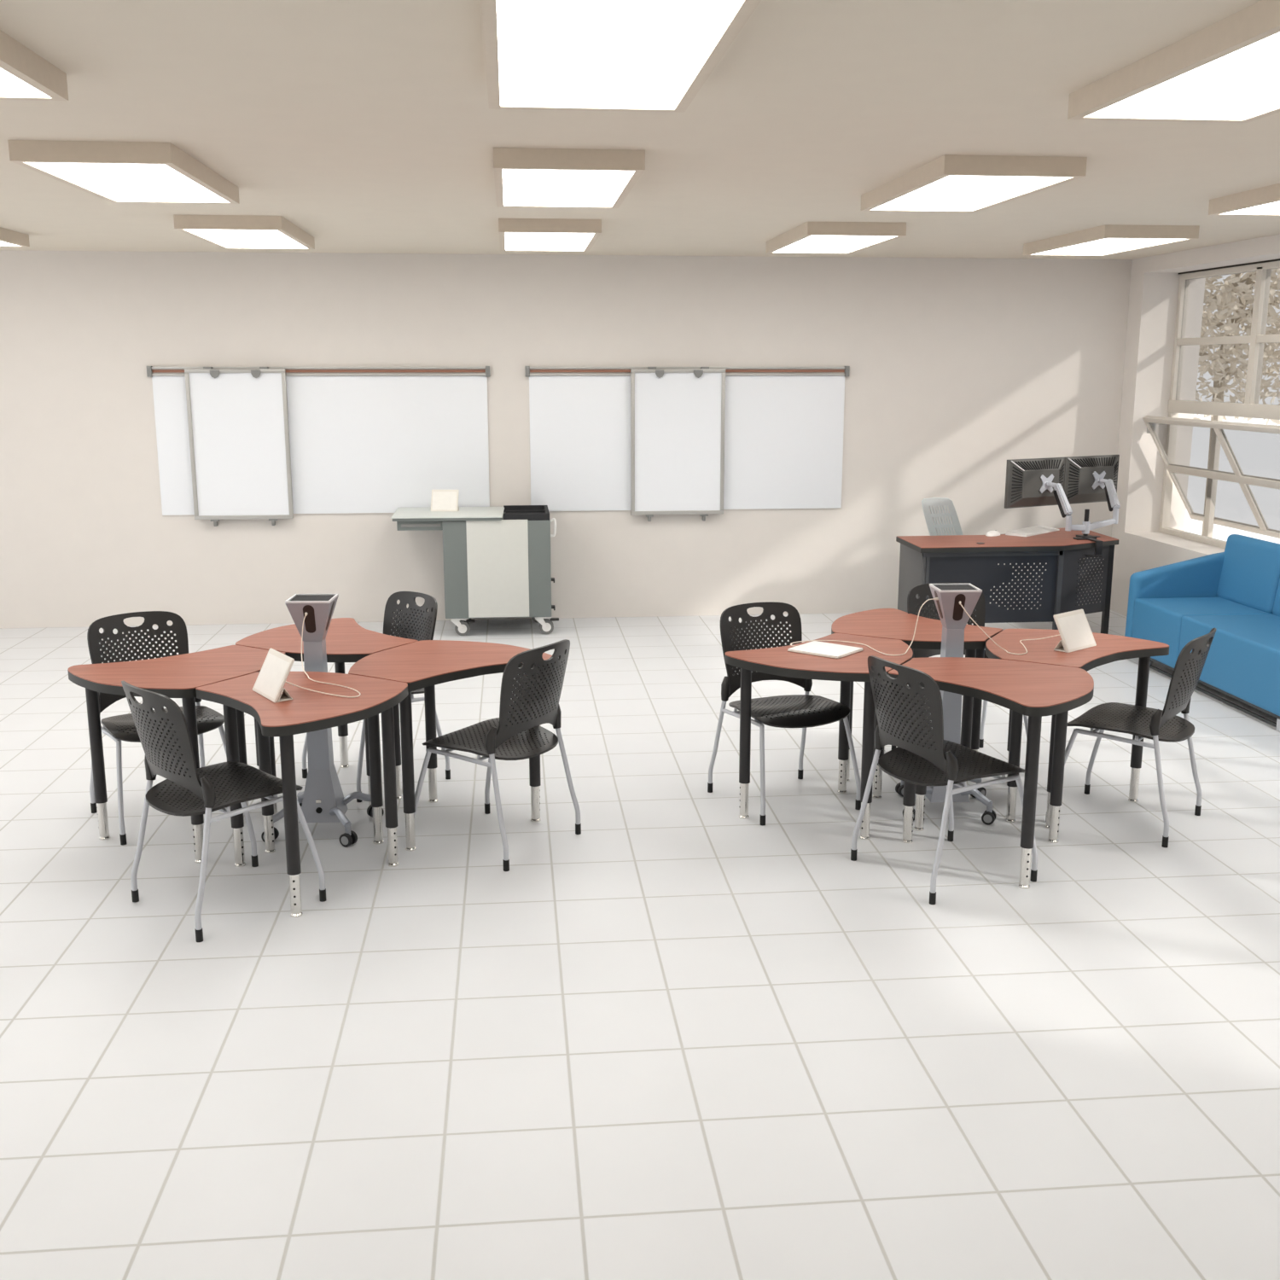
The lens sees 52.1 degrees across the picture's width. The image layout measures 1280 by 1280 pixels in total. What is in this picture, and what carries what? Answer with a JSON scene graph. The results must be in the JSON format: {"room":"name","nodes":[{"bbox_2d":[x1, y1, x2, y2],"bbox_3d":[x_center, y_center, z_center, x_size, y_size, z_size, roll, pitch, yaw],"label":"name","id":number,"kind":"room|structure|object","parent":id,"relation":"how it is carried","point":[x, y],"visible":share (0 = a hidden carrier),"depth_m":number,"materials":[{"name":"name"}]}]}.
{"room":"classroom","nodes":[
{"label":"classroom","id":0,"kind":"room"},
{"bbox_2d":[0,250,1131,628],"bbox_3d":[-1.290,-1.573,10.265,11.424,3.050,0.170,-1,12,-5],"label":"wall","id":1,"kind":"structure","parent":0,"point":[961,369],"depth_m":10.20,"materials":[{"name":"beige paint"}]},
{"bbox_2d":[146,366,490,515],"bbox_3d":[-2.421,-1.530,10.050,2.553,1.122,0.044,-1,12,-5],"label":"whiteboard","id":2,"kind":"object","parent":1,"relation":"attached to","point":[363,439],"visible":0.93,"depth_m":10.08,"materials":[{"name":"metal"}]},
{"bbox_2d":[184,366,293,526],"bbox_3d":[-3.041,-1.467,9.972,0.738,1.200,0.088,-1,12,-5],"label":"sliding panel","id":3,"kind":"object","parent":2,"relation":"hanging from","point":[238,418],"visible":1,"depth_m":9.95,"materials":[{"name":"metal"}]},
{"bbox_2d":[524,366,849,511],"bbox_3d":[0.382,-1.586,10.318,2.543,1.122,0.044,-1,12,-5],"label":"whiteboard","id":4,"kind":"object","parent":1,"relation":"attached to","point":[784,426],"visible":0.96,"depth_m":10.32,"materials":[{"name":"metal"}]},
{"bbox_2d":[630,366,725,521],"bbox_3d":[0.295,-1.533,10.290,0.738,1.200,0.088,-1,12,-5],"label":"sliding panel","id":5,"kind":"object","parent":4,"relation":"hanging from","point":[677,416],"visible":1,"depth_m":10.27,"materials":[{"name":"metal"}]},
{"bbox_2d":[0,610,1279,1279],"bbox_3d":[-0.988,1.032,4.992,10.921,0.102,11.223,-1,12,-5],"label":"floor","id":6,"kind":"structure","parent":0,"point":[681,1036],"depth_m":4.14,"materials":[{"name":"white tile"}]},
{"bbox_2d":[87,610,226,845],"bbox_3d":[-2.140,0.355,5.813,0.525,0.888,0.568,-8,14,-35],"label":"chair","id":7,"kind":"object","parent":6,"relation":"on","point":[119,728],"visible":0.42,"depth_m":5.88,"materials":[{"name":"black plastic"}]},
{"bbox_2d":[67,645,285,863],"bbox_3d":[-1.935,0.469,5.613,0.742,0.748,0.791,7,14,30],"label":"table","id":8,"kind":"object","parent":6,"relation":"on","point":[179,676],"visible":0.56,"depth_m":5.47,"materials":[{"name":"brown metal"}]},
{"bbox_2d":[121,680,326,942],"bbox_3d":[-1.569,0.556,4.853,0.525,0.888,0.568,11,16,43],"label":"chair","id":9,"kind":"object","parent":6,"relation":"on","point":[187,789],"visible":1,"depth_m":4.68,"materials":[{"name":"black plastic"}]},
{"bbox_2d":[195,671,408,917],"bbox_3d":[-1.343,0.575,5.105,0.791,0.748,0.742,7,14,30],"label":"table","id":10,"kind":"object","parent":6,"relation":"on","point":[309,711],"visible":0.95,"depth_m":5.04,"materials":[{"name":"brown wood"}]},
{"bbox_2d":[252,647,294,702],"bbox_3d":[-1.401,0.135,5.005,0.087,0.163,0.244,-8,14,-35],"label":"tablet","id":11,"kind":"object","parent":10,"relation":"on","point":[276,666],"visible":1,"depth_m":4.98,"materials":[{"name":"white plastic"}]},
{"bbox_2d":[285,612,360,698],"bbox_3d":[-1.237,0.049,5.204,0.290,0.239,0.601,-1,12,-5],"label":"charging cable","id":12,"kind":"object","parent":10,"relation":"on","point":[305,613],"visible":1,"depth_m":5.13,"materials":[{"name":"white plastic"}]},
{"bbox_2d":[261,593,383,847],"bbox_3d":[-1.379,0.323,5.625,0.420,1.028,0.417,2,12,8],"label":"tower","id":13,"kind":"object","parent":6,"relation":"on","point":[322,800],"visible":0.77,"depth_m":5.60,"materials":[{"name":"silver metal"}]},
{"bbox_2d":[235,617,418,805],"bbox_3d":[-1.416,0.348,6.193,0.791,0.748,0.742,7,14,30],"label":"table","id":14,"kind":"object","parent":6,"relation":"on","point":[346,641],"visible":0.46,"depth_m":6.04,"materials":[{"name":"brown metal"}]},
{"bbox_2d":[302,591,450,802],"bbox_3d":[-1.279,0.241,6.361,0.568,0.888,0.525,-11,16,-42],"label":"chair","id":15,"kind":"object","parent":6,"relation":"on","point":[415,622],"visible":0.24,"depth_m":6.45,"materials":[{"name":"black plastic"}]},
{"bbox_2d":[348,640,552,850],"bbox_3d":[-0.824,0.454,5.685,0.742,0.748,0.791,7,14,30],"label":"table","id":16,"kind":"object","parent":6,"relation":"on","point":[425,664],"visible":0.92,"depth_m":5.54,"materials":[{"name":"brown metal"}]},
{"bbox_2d":[390,505,558,635],"bbox_3d":[-1.243,-0.535,10.005,1.221,0.917,0.694,-1,12,-5],"label":"storage cart","id":17,"kind":"object","parent":6,"relation":"on","point":[497,560],"visible":1,"depth_m":9.70,"materials":[{"name":"white plastic"}]},
{"bbox_2d":[396,520,442,530],"bbox_3d":[-1.638,-0.889,9.848,0.330,0.073,0.508,-1,12,-5],"label":"tray","id":18,"kind":"object","parent":17,"relation":"on","point":[401,525],"depth_m":9.60,"materials":[{"name":"grey plastic"}]},
{"bbox_2d":[430,489,459,511],"bbox_3d":[-1.482,-1.057,9.946,0.206,0.163,0.087,0,12,2],"label":"tablet","id":19,"kind":"object","parent":17,"relation":"on","point":[441,500],"visible":1,"depth_m":9.94,"materials":[{"name":"white plastic"}]},
{"bbox_2d":[390,506,504,518],"bbox_3d":[-1.439,-0.963,9.897,0.826,0.010,0.694,-1,12,-5],"label":"countertop","id":20,"kind":"structure","parent":17,"relation":"on","point":[463,512],"depth_m":9.80,"materials":[{"name":"white laminate"}]},
{"bbox_2d":[414,639,581,871],"bbox_3d":[-0.595,0.422,5.495,0.568,0.888,0.525,7,14,32],"label":"chair","id":21,"kind":"object","parent":6,"relation":"on","point":[517,734],"visible":1,"depth_m":5.33,"materials":[{"name":"black plastic"}]},
{"bbox_2d":[707,601,861,826],"bbox_3d":[0.656,0.309,6.035,0.525,0.888,0.568,-5,13,-24],"label":"chair","id":22,"kind":"object","parent":6,"relation":"on","point":[805,711],"visible":0.77,"depth_m":6.11,"materials":[{"name":"black plastic"}]},
{"bbox_2d":[724,633,913,839],"bbox_3d":[0.825,0.414,5.877,0.742,0.748,0.791,7,14,30],"label":"table","id":23,"kind":"object","parent":6,"relation":"on","point":[777,660],"visible":0.85,"depth_m":5.70,"materials":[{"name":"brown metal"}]},
{"bbox_2d":[787,640,863,658],"bbox_3d":[0.820,0.042,5.794,0.256,0.011,0.224,9,15,38],"label":"tablet","id":24,"kind":"object","parent":23,"relation":"on","point":[814,648],"visible":1,"depth_m":5.77,"materials":[{"name":"white plastic"}]},
{"bbox_2d":[790,597,938,655],"bbox_3d":[0.989,-0.079,5.825,0.633,0.238,0.204,5,13,23],"label":"charging cable","id":25,"kind":"object","parent":23,"relation":"on","point":[935,598],"visible":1,"depth_m":5.78,"materials":[{"name":"white plastic"}]},
{"bbox_2d":[831,608,1003,785],"bbox_3d":[1.344,0.293,6.456,0.791,0.748,0.742,7,14,30],"label":"table","id":26,"kind":"object","parent":6,"relation":"on","point":[882,623],"visible":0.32,"depth_m":6.27,"materials":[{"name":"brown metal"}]},
{"bbox_2d":[921,497,963,535],"bbox_3d":[2.304,-0.647,10.319,0.524,1.011,0.573,-3,12,-15],"label":"desk chair","id":27,"kind":"object","parent":6,"relation":"on","point":[931,503],"visible":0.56,"depth_m":9.98,"materials":[{"name":"grey plastic"}]},
{"bbox_2d":[850,655,1037,904],"bbox_3d":[1.193,0.491,5.161,0.568,0.888,0.525,-6,13,-26],"label":"chair","id":28,"kind":"object","parent":6,"relation":"on","point":[922,757],"visible":0.99,"depth_m":5.01,"materials":[{"name":"black plastic"}]},
{"bbox_2d":[895,583,996,825],"bbox_3d":[1.391,0.268,5.889,0.420,1.028,0.417,1,12,7],"label":"tower","id":29,"kind":"object","parent":6,"relation":"on","point":[953,618],"visible":0.65,"depth_m":5.80,"materials":[{"name":"silver metal"}]},
{"bbox_2d":[891,581,1028,750],"bbox_3d":[1.622,0.192,6.596,0.525,0.888,0.568,-3,12,-13],"label":"chair","id":30,"kind":"object","parent":6,"relation":"on","point":[914,604],"visible":0.11,"depth_m":6.74,"materials":[{"name":"black plastic"}]},
{"bbox_2d":[888,657,1093,889],"bbox_3d":[1.417,0.519,5.369,0.791,0.748,0.742,7,14,30],"label":"table","id":31,"kind":"object","parent":6,"relation":"on","point":[1033,690],"visible":0.94,"depth_m":5.25,"materials":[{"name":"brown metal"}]},
{"bbox_2d":[896,527,1119,634],"bbox_3d":[2.697,-0.397,9.753,1.596,0.752,1.023,-1,12,-5],"label":"desk","id":32,"kind":"object","parent":6,"relation":"on","point":[974,560],"visible":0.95,"depth_m":9.34,"materials":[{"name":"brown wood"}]},
{"bbox_2d":[985,529,1000,536],"bbox_3d":[2.633,-0.798,9.771,0.090,0.034,0.156,11,16,42],"label":"computer mouse","id":33,"kind":"object","parent":32,"relation":"on","point":[991,533],"visible":1,"depth_m":9.73,"materials":[{"name":"white plastic"}]},
{"bbox_2d":[1005,525,1059,536],"bbox_3d":[2.976,-0.826,9.925,0.170,0.026,0.540,11,16,42],"label":"keyboard","id":34,"kind":"object","parent":32,"relation":"on","point":[1027,532],"visible":1,"depth_m":9.88,"materials":[{"name":"white plastic"}]},
{"bbox_2d":[1039,471,1120,557],"bbox_3d":[3.354,-0.932,9.619,0.685,0.562,0.493,-7,13,-29],"label":"monitor arm","id":35,"kind":"object","parent":32,"relation":"attached to","point":[1114,504],"visible":1,"depth_m":9.62,"materials":[{"name":"silver metal"}]},
{"bbox_2d":[1004,457,1065,508],"bbox_3d":[2.926,-1.158,9.650,0.576,0.354,0.069,-7,13,-29],"label":"monitor","id":36,"kind":"object","parent":35,"relation":"attached to","point":[1023,482],"visible":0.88,"depth_m":9.59,"materials":[{"name":"black plastic"}]},
{"bbox_2d":[1063,454,1119,504],"bbox_3d":[3.430,-1.217,9.930,0.576,0.354,0.069,-7,13,-29],"label":"monitor","id":37,"kind":"object","parent":35,"relation":"attached to","point":[1079,478],"visible":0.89,"depth_m":9.87,"materials":[{"name":"black plastic"}]},
{"bbox_2d":[985,628,1169,828],"bbox_3d":[1.936,0.399,5.948,0.742,0.748,0.791,7,14,30],"label":"table","id":38,"kind":"object","parent":6,"relation":"on","point":[1108,648],"visible":0.77,"depth_m":5.85,"materials":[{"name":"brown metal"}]},
{"bbox_2d":[959,600,1060,654],"bbox_3d":[1.604,-0.074,5.795,0.444,0.238,0.248,-5,13,-21],"label":"charging cable","id":39,"kind":"object","parent":38,"relation":"on","point":[960,601],"visible":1,"depth_m":5.74,"materials":[{"name":"white plastic"}]},
{"bbox_2d":[1053,609,1096,652],"bbox_3d":[1.941,-0.040,5.847,0.237,0.163,0.087,-10,15,-40],"label":"tablet","id":40,"kind":"object","parent":38,"relation":"on","point":[1075,632],"visible":1,"depth_m":5.83,"materials":[{"name":"white plastic"}]},
{"bbox_2d":[1045,628,1216,847],"bbox_3d":[2.180,0.367,5.758,0.568,0.888,0.525,9,15,37],"label":"chair","id":41,"kind":"object","parent":6,"relation":"on","point":[1143,722],"visible":1,"depth_m":5.61,"materials":[{"name":"black plastic"}]},
{"bbox_2d":[1124,534,1279,732],"bbox_3d":[3.800,-0.088,7.984,0.730,0.870,2.135,-1,12,-5],"label":"sofa","id":42,"kind":"object","parent":6,"relation":"on","point":[1235,591],"visible":0.85,"depth_m":8.39,"materials":[{"name":"blue fabric"}]},
{"bbox_2d":[1131,597,1272,668],"bbox_3d":[3.697,-0.052,8.635,0.643,0.357,0.636,-1,12,-5],"label":"seat cushion","id":43,"kind":"object","parent":42,"relation":"on","point":[1160,619],"depth_m":8.55,"materials":[{"name":"blue fabric"}]},
{"bbox_2d":[1178,614,1279,715],"bbox_3d":[3.790,0.142,7.703,0.643,0.357,1.272,-1,12,-5],"label":"seat cushion","id":44,"kind":"object","parent":42,"relation":"on","point":[1242,661],"depth_m":7.69,"materials":[{"name":"blue fabric"}]},
{"bbox_2d":[1216,534,1279,613],"bbox_3d":[4.029,-0.440,8.613,0.141,0.439,0.685,-1,12,-5],"label":"cushion","id":45,"kind":"object","parent":42,"relation":"on","point":[1248,572],"depth_m":8.58,"materials":[{"name":"blue fabric"}]},
{"bbox_2d":[1272,578,1279,616],"bbox_3d":[4.127,-0.235,7.629,0.141,0.439,1.328,-1,12,-5],"label":"cushion","id":46,"kind":"object","parent":42,"relation":"on","point":[1276,586],"depth_m":8.26,"materials":[{"name":"blue fabric"}]},
{"bbox_2d":[0,0,1279,259],"bbox_3d":[-0.737,-1.842,4.418,11.424,0.136,11.223,-1,12,-5],"label":"ceiling","id":47,"kind":"structure","parent":0,"point":[369,126],"depth_m":4.58,"materials":[{"name":"paint"}]},
{"bbox_2d":[0,226,29,247],"bbox_3d":[-4.183,-2.444,7.821,0.592,0.075,1.285,-1,12,-5],"label":"ceiling light","id":48,"kind":"object","parent":47,"relation":"attached to","point":[8,237],"visible":1,"depth_m":8.25,"materials":[{"name":"white"}]},
{"bbox_2d":[0,241,17,245],"bbox_3d":[-4.183,-2.418,7.826,0.524,0.013,1.217,-1,12,-5],"label":"diffuser","id":49,"kind":"object","parent":48,"relation":"attached to","point":[2,243],"depth_m":8.29,"materials":[{"name":"white plastic"}]},
{"bbox_2d":[0,29,68,100],"bbox_3d":[-1.897,-1.471,3.157,0.592,0.075,1.285,-1,12,-5],"label":"ceiling light","id":50,"kind":"object","parent":47,"relation":"attached to","point":[25,74],"visible":1,"depth_m":3.60,"materials":[{"name":"white"}]},
{"bbox_2d":[0,67,48,96],"bbox_3d":[-1.897,-1.445,3.162,0.524,0.013,1.217,-1,12,-5],"label":"diffuser","id":51,"kind":"object","parent":50,"relation":"attached to","point":[12,84],"depth_m":3.64,"materials":[{"name":"white plastic"}]},
{"bbox_2d":[7,139,239,203],"bbox_3d":[-2.138,-1.976,5.575,0.592,0.075,1.285,-1,12,-5],"label":"ceiling light","id":52,"kind":"object","parent":47,"relation":"attached to","point":[111,171],"visible":1,"depth_m":5.22,"materials":[{"name":"white plastic"}]},
{"bbox_2d":[25,162,228,202],"bbox_3d":[-2.138,-1.949,5.580,0.524,0.013,1.217,-1,12,-5],"label":"diffuser","id":53,"kind":"object","parent":52,"relation":"attached to","point":[111,182],"depth_m":5.50,"materials":[{"name":"white plastic"}]},
{"bbox_2d":[173,215,314,249],"bbox_3d":[-2.379,-2.480,7.993,0.592,0.075,1.285,-1,12,-5],"label":"ceiling light","id":54,"kind":"object","parent":47,"relation":"attached to","point":[223,231],"visible":1,"depth_m":7.60,"materials":[{"name":"white plastic"}]},
{"bbox_2d":[185,229,307,248],"bbox_3d":[-2.379,-2.454,7.999,0.524,0.013,1.217,-1,12,-5],"label":"diffuser","id":55,"kind":"object","parent":54,"relation":"attached to","point":[221,238],"depth_m":7.96,"materials":[{"name":"white plastic"}]},
{"bbox_2d":[498,218,601,251],"bbox_3d":[-0.579,-2.516,8.165,0.592,0.075,1.285,-1,12,-5],"label":"ceiling light","id":56,"kind":"object","parent":47,"relation":"attached to","point":[535,235],"visible":1,"depth_m":7.70,"materials":[{"name":"white plastic"}]},
{"bbox_2d":[504,232,594,250],"bbox_3d":[-0.579,-2.489,8.170,0.524,0.013,1.217,-1,12,-5],"label":"diffuser","id":57,"kind":"object","parent":56,"relation":"attached to","point":[513,241],"depth_m":8.12,"materials":[{"name":"white plastic"}]},
{"bbox_2d":[493,147,645,208],"bbox_3d":[-0.338,-2.011,5.747,0.592,0.075,1.285,-1,12,-5],"label":"ceiling light","id":58,"kind":"object","parent":47,"relation":"attached to","point":[523,177],"visible":1,"depth_m":5.35,"materials":[{"name":"white plastic"}]},
{"bbox_2d":[502,168,634,206],"bbox_3d":[-0.338,-1.985,5.752,0.524,0.013,1.217,-1,12,-5],"label":"diffuser","id":59,"kind":"object","parent":58,"relation":"attached to","point":[520,187],"depth_m":5.69,"materials":[{"name":"white plastic"}]},
{"bbox_2d":[480,0,761,112],"bbox_3d":[-0.097,-1.507,3.328,0.592,0.075,1.285,-1,12,-5],"label":"ceiling light","id":60,"kind":"object","parent":47,"relation":"attached to","point":[631,55],"visible":1,"depth_m":3.20,"materials":[{"name":"white plastic"}]},
{"bbox_2d":[765,221,906,254],"bbox_3d":[1.215,-2.551,8.336,0.592,0.075,1.285,-1,12,-5],"label":"ceiling light","id":61,"kind":"object","parent":47,"relation":"attached to","point":[808,237],"visible":1,"depth_m":7.97,"materials":[{"name":"white plastic"}]},
{"bbox_2d":[773,235,895,252],"bbox_3d":[1.215,-2.525,8.342,0.524,0.013,1.217,-1,12,-5],"label":"diffuser","id":62,"kind":"object","parent":61,"relation":"attached to","point":[807,243],"depth_m":8.29,"materials":[{"name":"white plastic"}]},
{"bbox_2d":[861,154,1087,212],"bbox_3d":[1.456,-2.047,5.918,0.592,0.075,1.285,-1,12,-5],"label":"ceiling light","id":63,"kind":"object","parent":47,"relation":"attached to","point":[948,183],"visible":1,"depth_m":5.58,"materials":[{"name":"white plastic"}]},
{"bbox_2d":[871,175,1069,210],"bbox_3d":[1.456,-2.021,5.923,0.524,0.013,1.217,-1,12,-5],"label":"diffuser","id":64,"kind":"object","parent":63,"relation":"attached to","point":[944,193],"depth_m":5.85,"materials":[{"name":"white plastic"}]},
{"bbox_2d":[1022,224,1199,255],"bbox_3d":[3.018,-2.587,8.508,0.592,0.075,1.285,-1,12,-5],"label":"ceiling light","id":65,"kind":"object","parent":47,"relation":"attached to","point":[1105,240],"visible":1,"depth_m":8.18,"materials":[{"name":"white plastic"}]},
{"bbox_2d":[1034,238,1185,255],"bbox_3d":[3.018,-2.561,8.514,0.524,0.013,1.217,-1,12,-5],"label":"diffuser","id":66,"kind":"object","parent":65,"relation":"attached to","point":[1102,246],"depth_m":8.46,"materials":[{"name":"white plastic"}]},
{"bbox_2d":[1067,0,1279,122],"bbox_3d":[1.696,-1.543,3.500,0.592,0.075,1.285,-1,12,-5],"label":"ceiling light","id":67,"kind":"object","parent":47,"relation":"attached to","point":[1228,70],"visible":1,"depth_m":3.62,"materials":[{"name":"white plastic"}]},
{"bbox_2d":[1087,32,1279,119],"bbox_3d":[1.696,-1.516,3.505,0.524,0.013,1.217,-1,12,-5],"label":"diffuser","id":68,"kind":"object","parent":67,"relation":"attached to","point":[1242,82],"depth_m":3.72,"materials":[{"name":"white plastic"}]},
{"bbox_2d":[1208,183,1279,215],"bbox_3d":[3.259,-2.083,6.090,0.592,0.075,1.285,-1,12,-5],"label":"ceiling light","id":69,"kind":"object","parent":47,"relation":"attached to","point":[1264,200],"visible":1,"depth_m":6.42,"materials":[{"name":"white plastic"}]},
{"bbox_2d":[1225,201,1279,214],"bbox_3d":[3.259,-2.057,6.096,0.524,0.013,1.217,-1,12,-5],"label":"diffuser","id":70,"kind":"object","parent":69,"relation":"attached to","point":[1273,207],"depth_m":6.49,"materials":[{"name":"white plastic"}]},
{"bbox_2d":[1110,233,1279,616],"bbox_3d":[4.697,-0.457,5.248,0.503,2.914,11.223,-1,12,-5],"label":"wall","id":71,"kind":"structure","parent":0,"point":[1154,280],"depth_m":10.38,"materials":[{"name":"beige paint"}]},
{"bbox_2d":[1142,258,1279,548],"bbox_3d":[4.381,-1.532,8.801,0.503,2.029,3.346,-1,12,-5],"label":"window","id":72,"kind":"structure","parent":71,"relation":"in","point":[1251,408],"depth_m":9.73,"materials":[{"name":"paint"}]},
{"label":"outside","id":73,"kind":"structure","parent":0,"visible":0},
{"bbox_2d":[1193,267,1279,535],"bbox_3d":[5.513,-2.249,11.884,1.779,4.188,3.122,-4,12,-19],"label":"tree","id":74,"kind":"object","parent":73,"point":[1227,300],"visible":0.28,"depth_m":11.47,"materials":[{"name":"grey plant"}]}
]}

